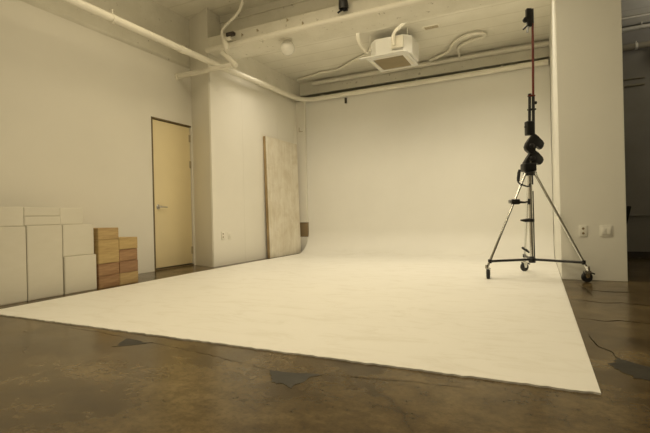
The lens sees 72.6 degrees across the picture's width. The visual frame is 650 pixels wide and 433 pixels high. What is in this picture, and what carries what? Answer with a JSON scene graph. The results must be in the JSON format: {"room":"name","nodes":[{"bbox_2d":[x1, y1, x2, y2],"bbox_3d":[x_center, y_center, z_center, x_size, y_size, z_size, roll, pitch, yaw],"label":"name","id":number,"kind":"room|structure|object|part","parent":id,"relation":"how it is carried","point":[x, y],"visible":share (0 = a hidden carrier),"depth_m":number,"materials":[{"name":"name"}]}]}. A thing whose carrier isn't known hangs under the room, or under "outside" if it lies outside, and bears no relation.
{"room":"studio","nodes":[
{"label":"studio","id":0,"kind":"room"},
{"bbox_2d":[0,0,301,273],"bbox_3d":[-3.125,-1.133,4.481,0.815,3.830,11.760,-1,0,26],"label":"wall","id":1,"kind":"structure","parent":0,"point":[80,90],"depth_m":5.84,"materials":[{"name":"paint"}]},
{"bbox_2d":[151,116,193,270],"bbox_3d":[-2.247,-0.321,6.538,0.125,2.162,0.784,-1,0,26],"label":"door","id":2,"kind":"structure","parent":1,"relation":"in","point":[171,163],"depth_m":6.51,"materials":[{"name":"paint"}]},
{"bbox_3d":[-2.320,-0.138,6.307,0.063,0.068,0.154,-1,0,26],"label":"handle","id":3,"kind":"part","parent":2,"relation":"part of","materials":[{"name":"metal"}]},
{"bbox_2d":[174,50,237,79],"bbox_3d":[-1.719,-2.198,6.398,1.115,0.280,0.110,-1,0,26],"label":"pipe","id":4,"kind":"object","parent":1,"relation":"attached to","point":[232,63],"visible":1,"depth_m":6.31,"materials":[{"name":"metal"}]},
{"bbox_2d":[221,232,224,239],"bbox_3d":[-1.548,0.289,6.717,0.010,0.120,0.075,-1,0,26],"label":"wall outlet","id":5,"kind":"object","parent":1,"relation":"attached to","point":[222,233],"visible":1,"depth_m":6.70,"materials":[{"name":"white plastic"}]},
{"bbox_2d":[219,0,308,23],"bbox_3d":[2.235,-3.071,4.948,8.570,0.020,0.030,-1,0,26],"label":"trim","id":6,"kind":"structure","parent":1,"relation":"attached to","point":[300,1],"depth_m":6.43,"materials":[{"name":"paint"}]},
{"bbox_2d":[296,102,308,251],"bbox_3d":[-0.424,-0.784,8.888,0.184,3.000,0.160,-1,0,26],"label":"trim","id":7,"kind":"structure","parent":1,"relation":"attached to","point":[300,106],"depth_m":8.81,"materials":[{"name":"paint"}]},
{"bbox_2d":[300,222,308,236],"bbox_3d":[-0.403,0.261,8.876,0.175,0.286,0.105,-1,0,26],"label":"wall box","id":8,"kind":"object","parent":1,"relation":"attached to","point":[304,226],"visible":0.83,"depth_m":8.83,"materials":[{"name":"brown wood"}]},
{"bbox_2d":[205,0,432,52],"bbox_3d":[2.067,-2.517,4.645,8.430,0.090,0.098,-1,0,26],"label":"pipe","id":9,"kind":"object","parent":1,"relation":"attached to","point":[377,10],"visible":1,"depth_m":5.62,"materials":[{"name":"metal"}]},
{"bbox_2d":[208,0,506,60],"bbox_3d":[2.199,-2.843,4.863,8.570,0.665,0.430,-1,0,26],"label":"beam","id":10,"kind":"structure","parent":1,"relation":"attached to","point":[310,11],"depth_m":5.97,"materials":[{"name":"paint"}]},
{"bbox_2d":[0,253,649,432],"bbox_3d":[0.783,0.750,2.608,9.300,0.122,11.760,-1,0,26],"label":"floor","id":11,"kind":"structure","parent":0,"point":[55,377],"depth_m":1.84,"materials":[{"name":"concrete"}]},
{"bbox_2d":[0,226,26,305],"bbox_3d":[-3.042,0.439,3.878,0.442,0.683,0.562,-1,0,26],"label":"box","id":12,"kind":"object","parent":11,"relation":"on","point":[13,275],"visible":0.97,"depth_m":3.93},
{"bbox_2d":[0,207,23,226],"bbox_3d":[-3.058,0.008,3.875,0.434,0.175,0.552,-1,0,26],"label":"box","id":13,"kind":"object","parent":12,"relation":"on","point":[9,216],"visible":1,"depth_m":3.94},
{"bbox_2d":[12,225,62,300],"bbox_3d":[-2.843,0.431,4.287,0.444,0.688,0.332,-1,0,26],"label":"box","id":14,"kind":"object","parent":11,"relation":"on","point":[44,259],"visible":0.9,"depth_m":4.17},
{"bbox_2d":[23,216,59,225],"bbox_3d":[-2.861,0.044,4.278,0.436,0.083,0.336,-1,0,26],"label":"box","id":15,"kind":"object","parent":14,"relation":"on","point":[28,220],"visible":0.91,"depth_m":4.17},
{"bbox_2d":[23,207,59,216],"bbox_3d":[-2.866,-0.041,4.280,0.430,0.083,0.334,-1,0,26],"label":"box","id":16,"kind":"object","parent":15,"relation":"on","point":[27,211],"visible":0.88,"depth_m":4.18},
{"bbox_2d":[63,254,96,294],"bbox_3d":[-2.682,0.586,4.602,0.452,0.370,0.345,-1,0,26],"label":"box","id":17,"kind":"object","parent":11,"relation":"on","point":[79,271],"visible":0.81,"depth_m":4.49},
{"bbox_2d":[62,224,93,256],"bbox_3d":[-2.701,0.243,4.602,0.434,0.314,0.334,-1,0,26],"label":"box","id":18,"kind":"object","parent":17,"relation":"on","point":[77,239],"visible":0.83,"depth_m":4.49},
{"bbox_2d":[59,208,82,224],"bbox_3d":[-2.740,0.001,4.549,0.420,0.168,0.247,-1,0,26],"label":"box","id":19,"kind":"object","parent":18,"relation":"on","point":[68,216],"visible":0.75,"depth_m":4.45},
{"bbox_2d":[97,274,119,288],"bbox_3d":[-2.535,0.703,4.881,0.470,0.129,0.252,-1,0,26],"label":"wooden box","id":20,"kind":"object","parent":11,"relation":"on","point":[112,280],"visible":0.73,"depth_m":4.76,"materials":[{"name":"red wood"}]},
{"bbox_2d":[96,262,118,275],"bbox_3d":[-2.539,0.572,4.882,0.466,0.129,0.252,-1,0,26],"label":"wooden box","id":21,"kind":"object","parent":20,"relation":"on","point":[104,269],"visible":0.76,"depth_m":4.76,"materials":[{"name":"red wood"}]},
{"bbox_2d":[94,239,118,263],"bbox_3d":[-2.542,0.380,4.881,0.470,0.251,0.252,-1,0,26],"label":"wooden box","id":22,"kind":"object","parent":21,"relation":"on","point":[106,251],"visible":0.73,"depth_m":4.75,"materials":[{"name":"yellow wood"}]},
{"bbox_2d":[93,227,118,239],"bbox_3d":[-2.547,0.190,4.881,0.470,0.126,0.252,-1,0,26],"label":"wooden box","id":23,"kind":"object","parent":22,"relation":"on","point":[99,233],"visible":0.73,"depth_m":4.74,"materials":[{"name":"beige wood"}]},
{"bbox_2d":[119,271,137,284],"bbox_3d":[-2.424,0.700,5.114,0.464,0.130,0.250,-1,0,26],"label":"wooden box","id":24,"kind":"object","parent":11,"relation":"on","point":[127,277],"visible":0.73,"depth_m":5.00,"materials":[{"name":"beige wood"}]},
{"bbox_2d":[119,259,137,272],"bbox_3d":[-2.427,0.569,5.114,0.464,0.130,0.250,-1,0,26],"label":"wooden box","id":25,"kind":"object","parent":24,"relation":"on","point":[129,265],"visible":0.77,"depth_m":5.01,"materials":[{"name":"brown wood"}]},
{"bbox_2d":[119,248,136,260],"bbox_3d":[-2.433,0.437,5.115,0.458,0.130,0.250,-1,0,26],"label":"wooden box","id":26,"kind":"object","parent":25,"relation":"on","point":[124,254],"visible":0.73,"depth_m":5.01,"materials":[{"name":"red wood"}]},
{"bbox_2d":[119,237,136,249],"bbox_3d":[-2.434,0.306,5.114,0.464,0.130,0.250,-1,0,26],"label":"wooden box","id":27,"kind":"object","parent":26,"relation":"on","point":[124,242],"visible":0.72,"depth_m":5.01,"materials":[{"name":"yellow wood"}]},
{"bbox_2d":[263,136,300,257],"bbox_3d":[-0.778,-0.345,8.220,0.058,2.135,1.100,-3,0,26],"label":"leaning board","id":28,"kind":"object","parent":11,"relation":"on","point":[280,157],"visible":0.99,"depth_m":8.12,"materials":[{"name":"beige wood"}]},
{"bbox_3d":[-0.781,-0.345,8.222,0.052,2.135,1.100,-3,0,26],"label":"edge frame","id":29,"kind":"part","parent":28,"relation":"part of","materials":[{"name":"white wood"}]},
{"bbox_2d":[0,65,600,394],"bbox_3d":[0.348,-0.801,5.290,4.352,3.000,5.916,-1,0,26],"label":"cyclorama","id":30,"kind":"object","parent":11,"relation":"on","point":[410,188],"visible":0.94,"depth_m":5.55,"materials":[{"name":"paint"}]},
{"bbox_2d":[485,93,594,281],"bbox_3d":[2.300,-0.337,4.823,1.013,1.979,0.865,-1,0,26],"label":"stand","id":31,"kind":"object","parent":30,"relation":"on","point":[534,158],"visible":1,"depth_m":4.75,"materials":[{"name":"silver metal"}]},
{"bbox_3d":[1.938,0.043,4.727,0.504,1.014,0.028,-1,0,-10],"label":"leg","id":32,"kind":"part","parent":31,"relation":"part of","materials":[{"name":"silver metal"}]},
{"bbox_2d":[508,199,529,204],"bbox_3d":[2.086,-0.157,4.742,0.229,0.061,0.048,-1,0,0],"label":"clamp","id":33,"kind":"object","parent":31,"relation":"attached to","point":[512,201],"visible":1,"depth_m":4.72,"materials":[{"name":"black metal"}]},
{"bbox_3d":[2.291,0.034,5.032,0.028,1.013,0.445,-1,0,15],"label":"leg","id":34,"kind":"part","parent":31,"relation":"part of","materials":[{"name":"silver metal"}]},
{"bbox_2d":[531,8,534,94],"bbox_3d":[2.244,-1.767,4.778,0.039,0.948,0.025,-1,0,0],"label":"pole","id":35,"kind":"object","parent":31,"relation":"on","point":[532,26],"visible":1,"depth_m":4.77,"materials":[{"name":"red metal"}]},
{"bbox_2d":[522,8,533,32],"bbox_3d":[2.192,-2.114,4.778,0.122,0.256,0.044,-1,0,0],"label":"clamp","id":36,"kind":"object","parent":35,"relation":"attached to","point":[529,12],"visible":1,"depth_m":4.76,"materials":[{"name":"black metal"}]},
{"bbox_3d":[2.249,-0.628,4.788,0.208,0.181,0.060,-1,0,0],"label":"grip arm","id":37,"kind":"part","parent":31,"relation":"part of","materials":[{"name":"black metal"}]},
{"bbox_3d":[2.254,-0.782,4.778,0.201,0.217,0.060,-1,0,0],"label":"grip arm","id":38,"kind":"part","parent":31,"relation":"part of","materials":[{"name":"black metal"}]},
{"bbox_3d":[2.253,0.089,4.779,0.014,0.730,0.014,-1,0,26],"label":"lift rail","id":39,"kind":"part","parent":31,"relation":"part of","materials":[{"name":"silver metal"}]},
{"bbox_3d":[2.417,0.032,4.546,0.028,1.014,0.524,-1,0,-39],"label":"leg","id":40,"kind":"part","parent":31,"relation":"part of","materials":[{"name":"silver metal"}]},
{"bbox_2d":[626,206,630,266],"bbox_3d":[3.507,0.245,5.582,0.547,0.738,0.422,-1,0,26],"label":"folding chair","id":41,"kind":"object","parent":11,"relation":"on","point":[628,208],"visible":0.1,"depth_m":5.30,"materials":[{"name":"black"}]},
{"bbox_3d":[3.706,0.017,5.483,0.094,0.291,0.400,-1,0,26],"label":"backrest","id":42,"kind":"part","parent":41,"relation":"part of","materials":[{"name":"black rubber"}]},
{"bbox_2d":[337,0,348,13],"bbox_3d":[0.225,-2.633,5.510,0.133,0.169,0.144,-1,0,-8],"label":"spotlight","id":43,"kind":"object","parent":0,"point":[343,4],"visible":1,"depth_m":5.46,"materials":[{"name":"black metal"}]},
{"bbox_2d":[153,0,649,82],"bbox_3d":[0.693,-3.023,2.606,9.300,0.530,11.760,-1,0,26],"label":"ceiling","id":44,"kind":"structure","parent":0,"point":[502,22],"depth_m":6.75,"materials":[{"name":"paint"}]},
{"bbox_2d":[221,0,243,51],"bbox_3d":[-1.265,-2.705,6.195,0.408,0.779,0.209,-1,0,26],"label":"conduit","id":45,"kind":"object","parent":44,"relation":"hanging from","point":[229,35],"visible":0.98,"depth_m":6.17,"materials":[{"name":"paint"}]},
{"bbox_2d":[226,31,234,36],"bbox_3d":[-1.320,-2.547,6.189,0.130,0.050,0.060,-1,0,26],"label":"socket","id":46,"kind":"object","parent":45,"relation":"attached to","point":[229,34],"depth_m":6.17,"materials":[{"name":"plastic"}]},
{"bbox_2d":[280,38,294,55],"bbox_3d":[-0.518,-2.339,6.125,0.200,0.215,0.200,-1,0,26],"label":"globe lamp","id":47,"kind":"object","parent":44,"relation":"attached to","point":[287,47],"visible":1,"depth_m":6.06,"materials":[{"name":"glass"}]},
{"bbox_2d":[297,46,370,80],"bbox_3d":[0.211,-2.708,7.993,0.305,0.054,2.036,-1,0,-39],"label":"hose","id":48,"kind":"object","parent":44,"relation":"attached to","point":[369,49],"visible":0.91,"depth_m":8.16,"materials":[{"name":"paint"}]},
{"bbox_2d":[356,22,418,71],"bbox_3d":[1.035,-2.576,6.594,0.984,0.428,1.131,-1,0,26],"label":"air conditioner","id":49,"kind":"object","parent":44,"relation":"hanging from","point":[401,51],"visible":0.91,"depth_m":6.58,"materials":[{"name":"paint"}]},
{"bbox_3d":[1.044,-2.380,6.825,0.633,0.031,0.711,-1,0,26],"label":"panel","id":50,"kind":"part","parent":49,"relation":"part of","materials":[{"name":"white plastic"}]},
{"bbox_2d":[374,55,410,69],"bbox_3d":[1.044,-2.380,6.825,0.456,0.023,0.513,-1,0,26],"label":"grille","id":51,"kind":"object","parent":49,"relation":"attached to","point":[399,61],"depth_m":6.82,"materials":[{"name":"grey plastic"}]},
{"bbox_2d":[422,24,440,30],"bbox_3d":[1.562,-2.776,6.491,0.246,0.010,0.132,-1,0,26],"label":"ceiling vent","id":52,"kind":"object","parent":44,"relation":"in","point":[434,26],"visible":1,"depth_m":6.49,"materials":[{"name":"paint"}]},
{"bbox_2d":[429,32,486,61],"bbox_3d":[2.188,-2.743,7.226,0.444,0.063,1.217,-1,0,-14],"label":"hose","id":53,"kind":"object","parent":44,"relation":"attached to","point":[483,34],"visible":1,"depth_m":6.95,"materials":[{"name":"paint"}]},
{"bbox_2d":[312,22,649,85],"bbox_3d":[3.188,-2.758,7.206,7.640,0.124,0.090,-1,0,26],"label":"ceiling pipe","id":54,"kind":"object","parent":44,"relation":"attached to","point":[494,52],"visible":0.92,"depth_m":7.61,"materials":[{"name":"metal"}]},
{"bbox_2d":[622,13,649,19],"bbox_3d":[5.008,-2.836,5.931,3.249,0.027,0.027,-1,0,26],"label":"conduit","id":55,"kind":"object","parent":44,"relation":"attached to","point":[645,14],"visible":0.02,"depth_m":6.23,"materials":[{"name":"metal"}]},
{"bbox_2d":[549,67,553,236],"bbox_3d":[3.312,-1.288,7.976,9.350,3.830,0.150,-1,0,26],"label":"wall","id":56,"kind":"structure","parent":0,"point":[549,67],"depth_m":7.61,"materials":[{"name":"paint"}]},
{"bbox_2d":[300,40,549,96],"bbox_3d":[1.730,-2.651,8.310,4.710,0.270,0.600,-1,0,26],"label":"beam","id":57,"kind":"structure","parent":56,"relation":"attached to","point":[306,88],"depth_m":7.92,"materials":[{"name":"paint"}]},
{"bbox_2d":[549,0,627,281],"bbox_3d":[3.254,-1.285,5.675,0.570,3.830,2.720,-1,0,26],"label":"wall column","id":58,"kind":"structure","parent":0,"point":[586,55],"depth_m":4.46,"materials":[{"name":"paint"}]},
{"bbox_2d":[579,225,586,236],"bbox_3d":[2.617,0.146,4.484,0.070,0.115,0.010,-1,0,26],"label":"wall outlet","id":59,"kind":"object","parent":58,"relation":"attached to","point":[582,228],"visible":1,"depth_m":4.48,"materials":[{"name":"paint"}]},
{"bbox_2d":[600,225,612,236],"bbox_3d":[2.795,0.145,4.395,0.110,0.110,0.015,-1,0,26],"label":"light switch","id":60,"kind":"object","parent":58,"relation":"attached to","point":[605,231],"visible":1,"depth_m":4.39,"materials":[{"name":"paint"}]},
{"bbox_2d":[622,28,649,257],"bbox_3d":[5.423,-1.072,6.027,3.860,3.300,0.118,-1,0,26],"label":"wall","id":61,"kind":"structure","parent":0,"point":[636,63],"depth_m":6.41,"materials":[{"name":"paint"}]},
{"bbox_2d":[623,76,644,86],"bbox_3d":[4.471,-1.952,6.421,0.280,0.115,0.022,-1,0,26],"label":"wall rail","id":62,"kind":"object","parent":61,"relation":"attached to","point":[643,76],"visible":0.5,"depth_m":6.41,"materials":[{"name":"grey metal"}]},
{"bbox_2d":[622,41,649,50],"bbox_3d":[5.310,-2.480,5.953,3.740,0.119,0.098,-1,0,26],"label":"pipe","id":63,"kind":"object","parent":61,"relation":"attached to","point":[645,44],"visible":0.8,"depth_m":6.33,"materials":[{"name":"metal"}]},
{"bbox_3d":[-1.885,-1.159,-2.740,9.350,3.830,0.150,-1,0,26],"label":"wall","id":64,"kind":"structure","parent":0,"visible":0},
{"bbox_2d":[62,0,547,101],"bbox_3d":[-0.889,-2.261,2.949,4.419,0.199,10.979,-1,0,26],"label":"ceiling pipe","id":65,"kind":"object","parent":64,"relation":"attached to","point":[82,4],"visible":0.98,"depth_m":7.02,"materials":[{"name":"metal"}]}
]}

